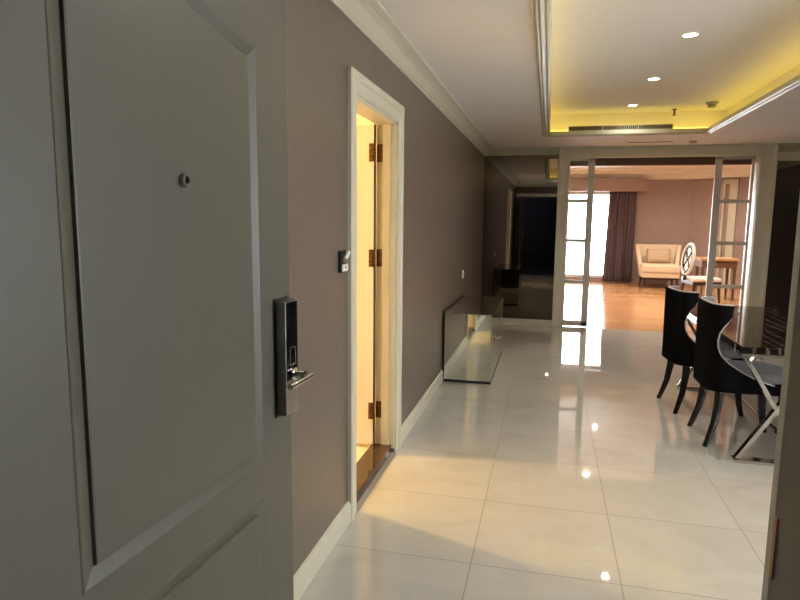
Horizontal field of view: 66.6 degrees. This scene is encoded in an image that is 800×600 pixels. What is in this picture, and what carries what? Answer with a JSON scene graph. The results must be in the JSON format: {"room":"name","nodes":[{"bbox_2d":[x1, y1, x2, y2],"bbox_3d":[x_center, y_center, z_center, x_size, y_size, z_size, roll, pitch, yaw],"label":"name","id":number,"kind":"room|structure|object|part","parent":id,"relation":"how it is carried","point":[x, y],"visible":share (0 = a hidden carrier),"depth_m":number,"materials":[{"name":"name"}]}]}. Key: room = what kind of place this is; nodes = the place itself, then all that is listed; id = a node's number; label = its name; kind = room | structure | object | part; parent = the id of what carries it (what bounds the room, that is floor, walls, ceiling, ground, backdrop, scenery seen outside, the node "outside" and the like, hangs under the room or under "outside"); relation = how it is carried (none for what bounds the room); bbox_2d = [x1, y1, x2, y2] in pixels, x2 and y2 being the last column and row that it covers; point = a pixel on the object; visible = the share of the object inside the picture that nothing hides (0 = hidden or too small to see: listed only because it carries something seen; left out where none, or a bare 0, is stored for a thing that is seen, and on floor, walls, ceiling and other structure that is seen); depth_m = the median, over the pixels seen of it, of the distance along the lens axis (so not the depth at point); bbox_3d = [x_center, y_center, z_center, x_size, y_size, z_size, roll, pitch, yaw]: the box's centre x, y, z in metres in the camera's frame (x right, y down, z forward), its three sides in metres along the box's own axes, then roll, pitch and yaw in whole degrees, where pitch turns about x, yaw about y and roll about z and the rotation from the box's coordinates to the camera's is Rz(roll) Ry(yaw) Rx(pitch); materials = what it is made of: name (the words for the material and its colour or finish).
{"room":"apartment entrance hallway","nodes":[
{"label":"apartment entrance hallway","id":0,"kind":"room"},
{"bbox_2d":[357,114,376,406],"bbox_3d":[-1.229,-0.295,3.634,2.100,2.500,2.300,2,8,13],"label":"wall","id":1,"kind":"structure","parent":0,"point":[361,120],"depth_m":4.37,"materials":[{"name":"beige paint"}]},
{"bbox_2d":[356,443,390,503],"bbox_3d":[-0.205,0.974,3.441,0.123,0.055,0.772,2,8,13],"label":"floor","id":2,"kind":"structure","parent":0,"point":[375,456],"depth_m":3.49,"materials":[{"name":"brown stone"}]},
{"bbox_2d":[285,0,484,575],"bbox_3d":[0.179,-0.527,4.718,0.115,2.700,8.390,2,8,13],"label":"wall","id":3,"kind":"structure","parent":0,"point":[444,172],"depth_m":2.65,"materials":[{"name":"grey paint"}]},
{"bbox_2d":[338,250,350,272],"bbox_3d":[-0.242,-0.170,2.680,0.041,0.098,0.085,2,8,13],"label":"intercom","id":4,"kind":"object","parent":3,"relation":"attached to","point":[343,255],"visible":1,"depth_m":2.66,"materials":[{"name":"black"}]},
{"bbox_2d":[293,370,442,599],"bbox_3d":[0.211,0.772,4.797,0.016,0.105,7.950,2,8,13],"label":"baseboard","id":5,"kind":"structure","parent":3,"relation":"attached to","point":[307,571],"depth_m":2.69,"materials":[{"name":"beige paint"}]},
{"bbox_2d":[356,124,382,443],"bbox_3d":[-0.531,-0.078,3.759,0.856,1.930,0.050,2,8,13],"label":"door","id":6,"kind":"structure","parent":3,"relation":"in","point":[369,257],"depth_m":3.66,"materials":[{"name":"beige paint"}]},
{"bbox_2d":[347,66,404,521],"bbox_3d":[-0.167,-0.043,3.299,0.140,2.110,1.010,2,8,13],"label":"trim","id":7,"kind":"structure","parent":3,"relation":"attached to","point":[365,99],"depth_m":3.59,"materials":[{"name":"beige paint"}]},
{"bbox_2d":[330,0,492,155],"bbox_3d":[0.284,-1.508,4.481,0.118,0.090,7.950,2,8,13],"label":"trim","id":8,"kind":"structure","parent":3,"relation":"attached to","point":[370,17],"depth_m":3.43,"materials":[{"name":"beige paint"}]},
{"bbox_2d":[300,282,783,599],"bbox_3d":[2.910,0.519,7.534,8.200,0.135,14.840,2,8,13],"label":"floor","id":9,"kind":"structure","parent":0,"point":[563,476],"depth_m":3.36,"materials":[{"name":"beige tile"}]},
{"bbox_2d":[442,294,502,384],"bbox_3d":[0.766,0.343,6.042,0.471,0.636,1.329,2,8,13],"label":"sideboard","id":10,"kind":"object","parent":9,"relation":"on","point":[472,325],"visible":1,"depth_m":5.43,"materials":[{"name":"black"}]},
{"bbox_3d":[0.595,0.424,5.413,0.413,0.594,0.006,2,8,13],"label":"panel","id":11,"kind":"part","parent":10,"relation":"part of","materials":[{"name":"white mirror"}]},
{"bbox_3d":[0.758,0.045,6.006,0.423,0.008,1.328,2,8,13],"label":"panel","id":12,"kind":"part","parent":10,"relation":"part of","materials":[{"name":"white mirror"}]},
{"bbox_3d":[0.876,0.392,5.681,0.010,0.586,0.654,2,8,13],"label":"cabinet door","id":13,"kind":"part","parent":10,"relation":"part of","materials":[{"name":"white mirror"}]},
{"bbox_3d":[1.031,0.308,6.315,0.010,0.586,0.654,2,8,13],"label":"cabinet door","id":14,"kind":"part","parent":10,"relation":"part of","materials":[{"name":"white mirror"}]},
{"bbox_2d":[636,244,681,287],"bbox_3d":[5.719,-0.746,13.463,0.957,0.940,0.829,3,8,15],"label":"armchair","id":15,"kind":"object","parent":9,"relation":"on","point":[652,270],"visible":0.91,"depth_m":13.24,"materials":[{"name":"beige fabric"}]},
{"bbox_2d":[646,249,670,262],"bbox_3d":[5.751,-0.981,13.560,0.500,0.301,0.193,2,8,12],"label":"cushion","id":16,"kind":"object","parent":15,"relation":"on","point":[652,255],"visible":1,"depth_m":13.50,"materials":[{"name":"beige fabric"}]},
{"bbox_2d":[640,263,680,273],"bbox_3d":[5.704,-0.702,13.416,0.770,0.185,0.720,3,8,15],"label":"seat cushion","id":17,"kind":"object","parent":15,"relation":"on","point":[645,268],"depth_m":13.10,"materials":[{"name":"beige fabric"}]},
{"bbox_3d":[5.708,-0.571,13.453,0.750,0.115,0.720,3,8,15],"label":"seat","id":18,"kind":"part","parent":15,"relation":"part of","materials":[{"name":"beige fabric"}]},
{"bbox_2d":[656,286,743,416],"bbox_3d":[2.357,0.383,4.748,0.535,0.942,0.470,1,8,6],"label":"dining chair","id":19,"kind":"object","parent":9,"relation":"on","point":[678,347],"visible":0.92,"depth_m":4.59,"materials":[{"name":"black fabric"}]},
{"bbox_3d":[2.178,0.621,4.991,0.121,0.402,0.055,5,9,29],"label":"leg","id":20,"kind":"part","parent":19,"relation":"part of","materials":[{"name":"black paint"}]},
{"bbox_3d":[2.135,0.670,4.621,0.121,0.402,0.055,-2,8,-16],"label":"leg","id":21,"kind":"part","parent":19,"relation":"part of","materials":[{"name":"black paint"}]},
{"bbox_2d":[694,340,742,358],"bbox_3d":[2.383,0.379,4.745,0.466,0.070,0.390,1,8,6],"label":"seat cushion","id":22,"kind":"object","parent":19,"relation":"on","point":[726,352],"depth_m":4.55,"materials":[{"name":"grey fabric"}]},
{"bbox_3d":[2.545,0.679,4.576,0.090,0.401,0.055,5,9,29],"label":"leg","id":23,"kind":"part","parent":19,"relation":"part of","materials":[{"name":"black paint"}]},
{"bbox_2d":[681,243,721,303],"bbox_3d":[5.325,-0.474,10.824,0.584,1.085,0.500,1,8,1],"label":"chair","id":24,"kind":"object","parent":9,"relation":"on","point":[689,253],"visible":0.92,"depth_m":10.70,"materials":[{"name":"white wood"}]},
{"bbox_3d":[5.106,-0.725,10.796,0.062,0.421,0.340,1,8,1],"label":"panel","id":25,"kind":"part","parent":24,"relation":"part of","materials":[{"name":"white fabric"}]},
{"bbox_3d":[5.106,-0.725,10.796,0.118,0.586,0.466,1,8,1],"label":"frame","id":26,"kind":"part","parent":24,"relation":"part of","materials":[{"name":"white wood"}]},
{"bbox_3d":[5.352,-0.310,10.845,0.490,0.060,0.490,1,8,1],"label":"seat frame","id":27,"kind":"part","parent":24,"relation":"part of","materials":[{"name":"brown wood"}]},
{"bbox_3d":[5.352,-0.372,10.837,0.500,0.075,0.500,1,8,1],"label":"seat","id":28,"kind":"part","parent":24,"relation":"part of","materials":[{"name":"white fabric"}]},
{"bbox_3d":[5.568,-0.085,10.651,0.077,0.364,0.046,4,8,24],"label":"leg","id":29,"kind":"part","parent":24,"relation":"part of","materials":[{"name":"brown wood"}]},
{"bbox_2d":[694,257,739,300],"bbox_3d":[5.970,-0.412,11.562,0.660,0.775,0.600,2,8,13],"label":"desk","id":30,"kind":"object","parent":9,"relation":"on","point":[720,262],"visible":0.84,"depth_m":11.32,"materials":[{"name":"beige wood"}]},
{"bbox_3d":[5.761,-0.368,11.858,0.055,0.605,0.055,6,9,36],"label":"leg","id":31,"kind":"part","parent":30,"relation":"part of","materials":[{"name":"brown wood"}]},
{"bbox_3d":[5.652,-0.310,11.415,0.055,0.605,0.055,6,9,36],"label":"leg","id":32,"kind":"part","parent":30,"relation":"part of","materials":[{"name":"brown wood"}]},
{"bbox_3d":[6.286,-0.346,11.733,0.055,0.605,0.055,-1,8,-9],"label":"leg","id":33,"kind":"part","parent":30,"relation":"part of","materials":[{"name":"brown wood"}]},
{"bbox_3d":[6.177,-0.288,11.289,0.055,0.605,0.055,6,9,36],"label":"leg","id":34,"kind":"part","parent":30,"relation":"part of","materials":[{"name":"brown wood"}]},
{"bbox_2d":[675,304,788,465],"bbox_3d":[2.648,0.530,4.440,0.872,0.727,1.930,2,8,13],"label":"dining table","id":35,"kind":"object","parent":9,"relation":"on","point":[754,332],"visible":0.46,"depth_m":3.89,"materials":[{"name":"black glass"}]},
{"bbox_3d":[2.649,0.441,5.284,0.420,0.668,0.044,2,8,13],"label":"crossed leg","id":36,"kind":"part","parent":35,"relation":"part of","materials":[{"name":"silver metal"}]},
{"bbox_3d":[2.845,0.775,5.280,0.840,0.022,0.072,2,8,13],"label":"floor rail","id":37,"kind":"part","parent":35,"relation":"part of","materials":[{"name":"silver metal"}]},
{"bbox_3d":[2.649,0.441,5.286,0.420,0.667,0.042,2,8,13],"label":"crossed leg","id":38,"kind":"part","parent":35,"relation":"part of","materials":[{"name":"silver metal"}]},
{"bbox_3d":[2.443,0.991,3.637,0.840,0.022,0.072,2,8,13],"label":"floor rail","id":39,"kind":"part","parent":35,"relation":"part of","materials":[{"name":"silver metal"}]},
{"bbox_3d":[2.247,0.657,3.641,0.420,0.668,0.044,2,8,13],"label":"crossed leg","id":40,"kind":"part","parent":35,"relation":"part of","materials":[{"name":"silver metal"}]},
{"bbox_3d":[2.248,0.656,3.643,0.420,0.667,0.042,2,8,13],"label":"crossed leg","id":41,"kind":"part","parent":35,"relation":"part of","materials":[{"name":"silver metal"}]},
{"bbox_2d":[687,296,782,446],"bbox_3d":[2.267,0.475,4.050,0.535,0.942,0.470,2,8,12],"label":"dining chair","id":42,"kind":"object","parent":9,"relation":"on","point":[712,371],"visible":0.98,"depth_m":3.91,"materials":[{"name":"black fabric"}]},
{"bbox_3d":[2.110,0.711,4.310,0.121,0.402,0.055,6,9,35],"label":"leg","id":43,"kind":"part","parent":42,"relation":"part of","materials":[{"name":"black paint"}]},
{"bbox_3d":[2.029,0.759,3.947,0.121,0.402,0.055,-1,8,-10],"label":"leg","id":44,"kind":"part","parent":42,"relation":"part of","materials":[{"name":"black paint"}]},
{"bbox_2d":[727,360,782,383],"bbox_3d":[2.292,0.472,4.044,0.466,0.070,0.390,2,8,12],"label":"seat cushion","id":45,"kind":"object","parent":42,"relation":"on","point":[769,373],"depth_m":3.92,"materials":[{"name":"grey fabric"}]},
{"bbox_3d":[2.512,0.726,4.221,0.090,0.401,0.055,-1,8,-10],"label":"leg","id":46,"kind":"part","parent":42,"relation":"part of","materials":[{"name":"black paint"}]},
{"bbox_2d":[379,0,799,147],"bbox_3d":[2.408,-1.628,3.946,4.485,0.330,7.950,2,8,13],"label":"ceiling","id":47,"kind":"structure","parent":0,"point":[604,52],"depth_m":4.43,"materials":[{"name":"paint"}]},
{"bbox_2d":[568,124,672,130],"bbox_3d":[2.407,-1.887,6.674,1.085,0.054,0.012,2,8,13],"label":"ceiling vent","id":48,"kind":"object","parent":47,"relation":"in","point":[645,126],"visible":1,"depth_m":6.67,"materials":[{"name":"grey metal"}]},
{"bbox_2d":[646,77,661,80],"bbox_3d":[2.151,-1.875,5.165,0.124,0.008,0.124,2,8,13],"label":"recessed light","id":49,"kind":"object","parent":47,"relation":"in","point":[649,78],"visible":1,"depth_m":5.14,"materials":[{"name":"white plastic"}]},
{"bbox_2d":[532,0,799,136],"bbox_3d":[1.891,-1.518,4.279,1.785,0.058,5.070,2,8,13],"label":"trim","id":50,"kind":"structure","parent":47,"relation":"attached to","point":[542,9],"depth_m":4.71,"materials":[{"name":"beige paint"}]},
{"bbox_2d":[680,31,700,37],"bbox_3d":[1.876,-1.713,3.935,0.124,0.008,0.124,2,8,13],"label":"recessed light","id":51,"kind":"object","parent":47,"relation":"in","point":[690,34],"visible":1,"depth_m":3.92,"materials":[{"name":"white plastic"}]},
{"bbox_2d":[706,101,718,107],"bbox_3d":[3.164,-1.976,6.180,0.120,0.056,0.120,2,8,13],"label":"smoke detector","id":52,"kind":"object","parent":47,"relation":"attached to","point":[712,104],"visible":1,"depth_m":6.15,"materials":[{"name":"beige plastic"}]},
{"bbox_2d":[565,179,692,284],"bbox_3d":[3.952,-1.865,14.641,5.530,2.800,0.150,2,8,13],"label":"wall","id":53,"kind":"structure","parent":0,"point":[663,212],"depth_m":14.04,"materials":[{"name":"brown paint"}]},
{"bbox_2d":[565,192,609,277],"bbox_3d":[3.715,-1.586,14.731,3.250,2.020,0.060,2,8,13],"label":"window","id":54,"kind":"structure","parent":53,"relation":"in","point":[570,193],"depth_m":14.49,"materials":[{"name":"white plastic"}]},
{"bbox_2d":[569,179,647,191],"bbox_3d":[3.437,-2.712,14.449,4.550,0.280,0.250,2,8,13],"label":"trim","id":55,"kind":"structure","parent":53,"relation":"attached to","point":[576,185],"depth_m":13.99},
{"bbox_2d":[602,192,636,281],"bbox_3d":[5.117,-1.472,14.208,0.659,2.080,0.112,2,8,13],"label":"curtain","id":56,"kind":"object","parent":53,"relation":"hanging from","point":[619,245],"visible":1,"depth_m":14.20,"materials":[{"name":"brown fabric"}]},
{"bbox_2d":[570,165,750,178],"bbox_3d":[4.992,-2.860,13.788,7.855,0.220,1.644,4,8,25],"label":"ceiling","id":57,"kind":"structure","parent":53,"relation":"attached to","point":[735,170],"depth_m":13.73,"materials":[{"name":"paint"}]},
{"bbox_2d":[481,152,799,305],"bbox_3d":[3.409,-1.017,8.062,7.600,2.850,0.300,2,8,13],"label":"wall","id":58,"kind":"structure","parent":0,"point":[782,156],"depth_m":7.72,"materials":[{"name":"paint"}]},
{"bbox_2d":[481,155,558,319],"bbox_3d":[1.627,-0.846,8.358,0.979,2.227,0.012,2,8,13],"label":"wall mirror","id":59,"kind":"object","parent":58,"relation":"attached to","point":[520,191],"visible":0.82,"depth_m":8.34,"materials":[{"name":"brown mirror"}]},
{"bbox_2d":[486,147,559,155],"bbox_3d":[1.628,-1.985,8.155,0.985,0.090,0.115,2,8,13],"label":"trim","id":60,"kind":"structure","parent":58,"relation":"attached to","point":[536,150],"depth_m":8.14,"materials":[{"name":"beige paint"}]},
{"bbox_2d":[502,318,551,325],"bbox_3d":[1.615,0.301,8.502,0.985,0.085,0.030,2,8,13],"label":"baseboard","id":61,"kind":"structure","parent":58,"relation":"attached to","point":[533,322],"depth_m":8.45,"materials":[{"name":"paint"}]},
{"bbox_2d":[563,158,595,325],"bbox_3d":[2.393,-0.767,8.257,0.375,2.258,0.035,2,8,13],"label":"door","id":62,"kind":"structure","parent":58,"relation":"in","point":[591,164],"depth_m":8.22,"materials":[{"name":"paint"}]},
{"bbox_2d":[570,157,751,165],"bbox_3d":[3.390,-1.813,7.983,2.265,0.099,0.060,2,8,13],"label":"trim","id":63,"kind":"structure","parent":58,"relation":"attached to","point":[663,161],"depth_m":7.95,"materials":[{"name":"brown wood"}]},
{"bbox_2d":[552,144,778,327],"bbox_3d":[3.353,-0.770,7.910,2.588,2.400,0.082,2,8,13],"label":"trim","id":64,"kind":"structure","parent":58,"relation":"attached to","point":[767,153],"depth_m":7.68,"materials":[{"name":"paint"}]},
{"bbox_2d":[705,156,755,305],"bbox_3d":[4.213,-0.691,7.822,0.450,2.258,0.035,2,8,13],"label":"door","id":65,"kind":"structure","parent":58,"relation":"in","point":[716,200],"depth_m":7.79,"materials":[{"name":"paint"}]},
{"bbox_2d":[764,161,799,308],"bbox_3d":[5.055,-0.647,7.546,0.896,2.115,0.012,2,8,13],"label":"wall mirror","id":66,"kind":"object","parent":58,"relation":"attached to","point":[787,186],"visible":0.52,"depth_m":7.59,"materials":[{"name":"brown mirror"}]},
{"bbox_2d":[778,143,799,151],"bbox_3d":[5.061,-1.842,7.335,0.920,0.090,0.115,2,8,13],"label":"trim","id":67,"kind":"structure","parent":58,"relation":"attached to","point":[783,147],"depth_m":7.41,"materials":[{"name":"beige paint"}]},
{"bbox_2d":[685,177,749,289],"bbox_3d":[7.529,-1.603,12.948,0.150,2.800,2.920,-6,10,-39],"label":"wall","id":68,"kind":"structure","parent":0,"point":[702,189],"depth_m":13.55,"materials":[{"name":"brown paint"}]},
{"bbox_2d":[716,179,739,288],"bbox_3d":[7.135,-1.430,13.286,0.060,2.360,0.300,-6,10,-39],"label":"trim","id":69,"kind":"structure","parent":68,"relation":"attached to","point":[734,183],"depth_m":13.21,"materials":[{"name":"beige paint"}]},
{"bbox_3d":[1.443,0.087,0.209,4.485,2.700,0.140,2,8,13],"label":"wall","id":70,"kind":"structure","parent":0,"visible":0},
{"bbox_2d":[0,0,313,599],"bbox_3d":[-0.403,0.269,1.200,0.118,2.018,0.844,3,8,17],"label":"door","id":71,"kind":"structure","parent":70,"relation":"in","point":[149,372],"depth_m":1.05,"materials":[{"name":"grey wood"}]},
{"bbox_3d":[-0.271,0.102,1.530,0.003,0.197,0.058,3,8,17],"label":"keypad glass","id":72,"kind":"part","parent":71,"relation":"part of","materials":[{"name":"black glass"}]},
{"bbox_3d":[-0.270,0.141,1.534,0.003,0.046,0.032,3,8,17],"label":"fingerprint frame","id":73,"kind":"part","parent":71,"relation":"part of","materials":[{"name":"silver metal"}]},
{"bbox_3d":[-0.258,0.192,1.526,0.038,0.036,0.122,3,8,17],"label":"lever handle","id":74,"kind":"part","parent":71,"relation":"part of","materials":[{"name":"silver metal"}]},
{"bbox_2d":[761,197,799,599],"bbox_3d":[-0.147,0.337,0.605,1.010,2.070,0.191,2,8,13],"label":"trim","id":75,"kind":"structure","parent":70,"relation":"attached to","point":[784,569],"depth_m":0.54,"materials":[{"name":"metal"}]},
{"bbox_3d":[0.346,0.229,0.564,0.002,0.060,0.007,2,8,13],"label":"strike plate","id":76,"kind":"part","parent":75,"relation":"part of","materials":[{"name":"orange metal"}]}
]}

